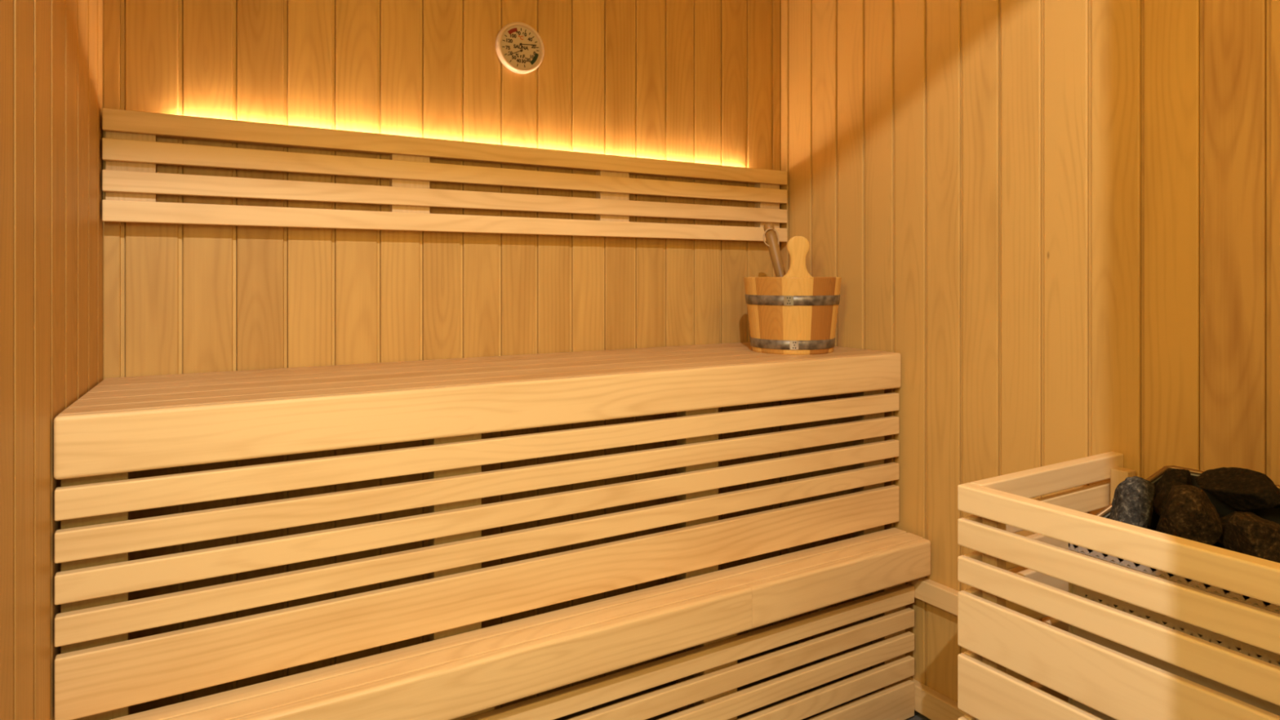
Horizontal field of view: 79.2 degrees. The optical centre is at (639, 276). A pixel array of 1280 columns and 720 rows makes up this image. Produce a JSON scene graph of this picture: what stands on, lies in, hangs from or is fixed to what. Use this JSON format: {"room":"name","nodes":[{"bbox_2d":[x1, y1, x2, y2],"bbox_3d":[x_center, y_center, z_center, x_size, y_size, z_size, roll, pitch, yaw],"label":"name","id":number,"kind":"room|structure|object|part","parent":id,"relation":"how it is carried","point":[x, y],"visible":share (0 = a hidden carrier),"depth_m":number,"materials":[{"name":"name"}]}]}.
{"room":"spa","nodes":[
{"label":"spa","id":0,"kind":"room"},
{"bbox_2d":[0,0,102,719],"bbox_3d":[-0.769,-0.032,0.828,0.060,2.620,2.034,0,0,-27],"label":"wall","id":1,"kind":"structure","parent":0,"point":[51,51],"depth_m":1.20,"materials":[{"name":"brown wood"}]},
{"bbox_2d":[102,0,780,715],"bbox_3d":[-0.368,-0.032,2.284,2.010,2.620,0.060,0,0,-31],"label":"wall","id":2,"kind":"structure","parent":0,"point":[689,81],"depth_m":2.12,"materials":[{"name":"brown wood"}]},
{"bbox_2d":[102,107,786,241],"bbox_3d":[-0.344,-0.245,2.232,1.984,0.248,0.054,0,0,-31],"label":"backrest","id":3,"kind":"object","parent":2,"relation":"attached to","point":[131,153],"visible":0.96,"depth_m":2.04,"materials":[{"name":"beige wood"}]},
{"bbox_2d":[495,22,544,73],"bbox_3d":[-0.348,-0.662,2.246,0.147,0.147,0.026,0,0,-31],"label":"thermometer","id":4,"kind":"object","parent":2,"relation":"attached to","point":[519,46],"visible":1,"depth_m":2.24,"materials":[{"name":"beige plastic"}]},
{"bbox_2d":[554,641,929,719],"bbox_3d":[0.488,1.328,0.289,4.600,0.100,4.360,0,0,-31],"label":"floor","id":5,"kind":"structure","parent":0,"point":[917,716],"depth_m":2.37,"materials":[{"name":"grey tile"}]},
{"bbox_2d":[53,342,900,719],"bbox_3d":[-0.227,0.749,2.012,2.024,1.040,0.544,0,0,-31],"label":"bench","id":6,"kind":"object","parent":5,"relation":"on","point":[121,426],"visible":0.85,"depth_m":1.60,"materials":[{"name":"brown wood"}]},
{"bbox_3d":[-0.936,0.763,1.331,0.094,1.010,0.044,0,0,-31],"label":"support post","id":7,"kind":"part","parent":6,"relation":"part of","materials":[{"name":"brown wood"}]},
{"bbox_3d":[-0.396,0.763,1.658,0.103,1.010,0.044,0,0,-31],"label":"support post","id":8,"kind":"part","parent":6,"relation":"part of","materials":[{"name":"brown wood"}]},
{"bbox_3d":[0.148,0.763,1.986,0.102,1.010,0.044,0,0,-31],"label":"support post","id":9,"kind":"part","parent":6,"relation":"part of","materials":[{"name":"brown wood"}]},
{"bbox_2d":[743,235,841,355],"bbox_3d":[0.467,0.057,2.373,0.292,0.343,0.293,0,0,-31],"label":"bucket","id":10,"kind":"object","parent":6,"relation":"on","point":[795,313],"visible":1,"depth_m":2.25,"materials":[{"name":"brown wood"}]},
{"bbox_2d":[763,222,785,276],"bbox_3d":[0.432,0.005,2.361,0.058,0.342,0.153,0,0,-40],"label":"ladle","id":11,"kind":"object","parent":10,"relation":"in","point":[772,243],"visible":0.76,"depth_m":2.38,"materials":[{"name":"brown wood"}]},
{"bbox_3d":[0.682,0.763,2.309,0.087,1.010,0.044,0,0,-31],"label":"support post","id":12,"kind":"part","parent":6,"relation":"part of","materials":[{"name":"brown wood"}]},
{"bbox_2d":[110,527,930,719],"bbox_3d":[-0.069,1.015,1.738,2.025,0.526,0.133,0,0,-31],"label":"bench","id":13,"kind":"object","parent":5,"relation":"on","point":[464,676],"visible":1,"depth_m":1.79,"materials":[{"name":"brown wood"}]},
{"bbox_3d":[-0.357,1.028,1.593,0.103,0.499,0.046,0,0,-31],"label":"support post","id":14,"kind":"part","parent":13,"relation":"part of","materials":[{"name":"brown wood"}]},
{"bbox_3d":[0.187,1.028,1.921,0.102,0.499,0.046,0,0,-31],"label":"support post","id":15,"kind":"part","parent":13,"relation":"part of","materials":[{"name":"brown wood"}]},
{"bbox_3d":[0.722,1.028,2.244,0.087,0.499,0.046,0,0,-31],"label":"support post","id":16,"kind":"part","parent":13,"relation":"part of","materials":[{"name":"brown wood"}]},
{"bbox_2d":[957,451,1279,719],"bbox_3d":[1.079,0.842,1.282,0.557,0.872,0.864,0,0,-31],"label":"guard","id":17,"kind":"object","parent":5,"relation":"on","point":[1002,632],"visible":0.95,"depth_m":1.31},
{"bbox_3d":[0.848,0.913,1.143,0.018,0.105,0.864,0,0,-31],"label":"rail","id":18,"kind":"part","parent":17,"relation":"part of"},
{"bbox_3d":[0.685,0.847,1.497,0.031,0.860,0.031,0,0,-31],"label":"post","id":19,"kind":"part","parent":17,"relation":"part of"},
{"bbox_3d":[0.855,0.913,1.641,0.508,0.105,0.018,0,0,-31],"label":"rail","id":20,"kind":"part","parent":17,"relation":"part of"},
{"bbox_3d":[0.868,0.789,1.649,0.538,0.107,0.018,0,0,-31],"label":"rail","id":21,"kind":"part","parent":17,"relation":"part of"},
{"bbox_3d":[0.868,0.667,1.649,0.538,0.106,0.018,0,0,-31],"label":"rail","id":22,"kind":"part","parent":17,"relation":"part of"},
{"bbox_3d":[0.868,0.570,1.649,0.538,0.050,0.018,0,0,-31],"label":"rail","id":23,"kind":"part","parent":17,"relation":"part of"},
{"bbox_3d":[0.848,0.789,1.143,0.018,0.107,0.864,0,0,-31],"label":"rail","id":24,"kind":"part","parent":17,"relation":"part of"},
{"bbox_3d":[0.868,0.498,1.649,0.538,0.052,0.018,0,0,-31],"label":"rail","id":25,"kind":"part","parent":17,"relation":"part of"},
{"bbox_3d":[0.878,0.431,1.649,0.520,0.050,0.028,0,0,-31],"label":"rail","id":26,"kind":"part","parent":17,"relation":"part of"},
{"bbox_3d":[0.848,0.667,1.143,0.018,0.106,0.864,0,0,-31],"label":"rail","id":27,"kind":"part","parent":17,"relation":"part of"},
{"bbox_3d":[0.848,0.570,1.143,0.018,0.050,0.864,0,0,-31],"label":"rail","id":28,"kind":"part","parent":17,"relation":"part of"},
{"bbox_3d":[0.848,0.498,1.143,0.018,0.052,0.864,0,0,-31],"label":"rail","id":29,"kind":"part","parent":17,"relation":"part of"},
{"bbox_3d":[0.856,0.431,1.147,0.036,0.050,0.864,0,0,-31],"label":"rail","id":30,"kind":"part","parent":17,"relation":"part of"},
{"bbox_3d":[1.081,0.855,1.733,0.033,0.845,0.037,0,0,-31],"label":"post","id":31,"kind":"part","parent":17,"relation":"part of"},
{"bbox_2d":[1068,465,1279,719],"bbox_3d":[1.120,0.821,1.266,0.374,0.914,0.638,0,0,-31],"label":"heater","id":32,"kind":"object","parent":5,"relation":"on","point":[1223,509],"depth_m":1.36,"materials":[{"name":"black stone"}]},
{"bbox_3d":[0.956,0.781,1.534,0.370,0.754,0.003,0,0,-31],"label":"panel","id":33,"kind":"part","parent":32,"relation":"part of","materials":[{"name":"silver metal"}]},
{"bbox_3d":[0.903,0.443,1.424,0.091,0.150,0.066,0,0,-35],"label":"heater stone","id":34,"kind":"part","parent":32,"relation":"part of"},
{"bbox_3d":[1.021,0.441,1.481,0.063,0.086,0.069,0,0,14],"label":"heater stone","id":35,"kind":"part","parent":32,"relation":"part of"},
{"bbox_3d":[1.063,0.433,1.546,0.057,0.102,0.092,0,0,43],"label":"heater stone","id":36,"kind":"part","parent":32,"relation":"part of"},
{"bbox_3d":[0.969,0.835,1.173,0.001,0.647,0.635,0,0,-31],"label":"panel","id":37,"kind":"part","parent":32,"relation":"part of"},
{"bbox_2d":[1083,475,1279,612],"bbox_3d":[1.121,0.493,1.265,0.354,0.170,0.623,0,0,-31],"label":"basket","id":38,"kind":"object","parent":32,"relation":"on","point":[1223,509],"depth_m":1.38,"materials":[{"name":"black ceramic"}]},
{"bbox_3d":[0.971,0.424,1.371,0.091,0.110,0.100,0,0,11],"label":"heater stone","id":39,"kind":"part","parent":32,"relation":"part of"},
{"bbox_3d":[1.277,0.781,1.359,0.003,0.754,0.629,0,0,-31],"label":"panel","id":40,"kind":"part","parent":32,"relation":"part of","materials":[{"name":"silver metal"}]},
{"bbox_3d":[1.072,0.473,1.383,0.094,0.102,0.070,0,0,7],"label":"heater stone","id":41,"kind":"part","parent":32,"relation":"part of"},
{"bbox_3d":[1.136,0.402,1.456,0.097,0.076,0.158,0,0,-20],"label":"heater stone","id":42,"kind":"part","parent":32,"relation":"part of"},
{"bbox_3d":[1.038,0.451,1.300,0.090,0.104,0.078,0,0,19],"label":"heater stone","id":43,"kind":"part","parent":32,"relation":"part of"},
{"bbox_3d":[1.017,0.471,1.222,0.104,0.095,0.081,0,0,12],"label":"heater stone","id":44,"kind":"part","parent":32,"relation":"part of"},
{"bbox_2d":[780,0,1279,719],"bbox_3d":[1.052,-0.032,1.926,0.060,2.620,2.030,0,0,-31],"label":"wall","id":45,"kind":"structure","parent":0,"point":[1060,219],"depth_m":1.96,"materials":[{"name":"brown wood"}]},
{"bbox_2d":[907,577,959,615],"bbox_3d":[1.162,0.901,1.658,0.030,0.058,1.425,0,0,-31],"label":"trim","id":46,"kind":"structure","parent":45,"relation":"attached to","point":[940,596],"depth_m":2.18,"materials":[{"name":"beige wood"}]},
{"bbox_2d":[905,676,967,719],"bbox_3d":[1.156,1.220,1.668,0.030,0.073,1.450,0,0,-31],"label":"baseboard","id":47,"kind":"structure","parent":45,"relation":"attached to","point":[928,702],"depth_m":2.19,"materials":[{"name":"beige wood"}]}
]}

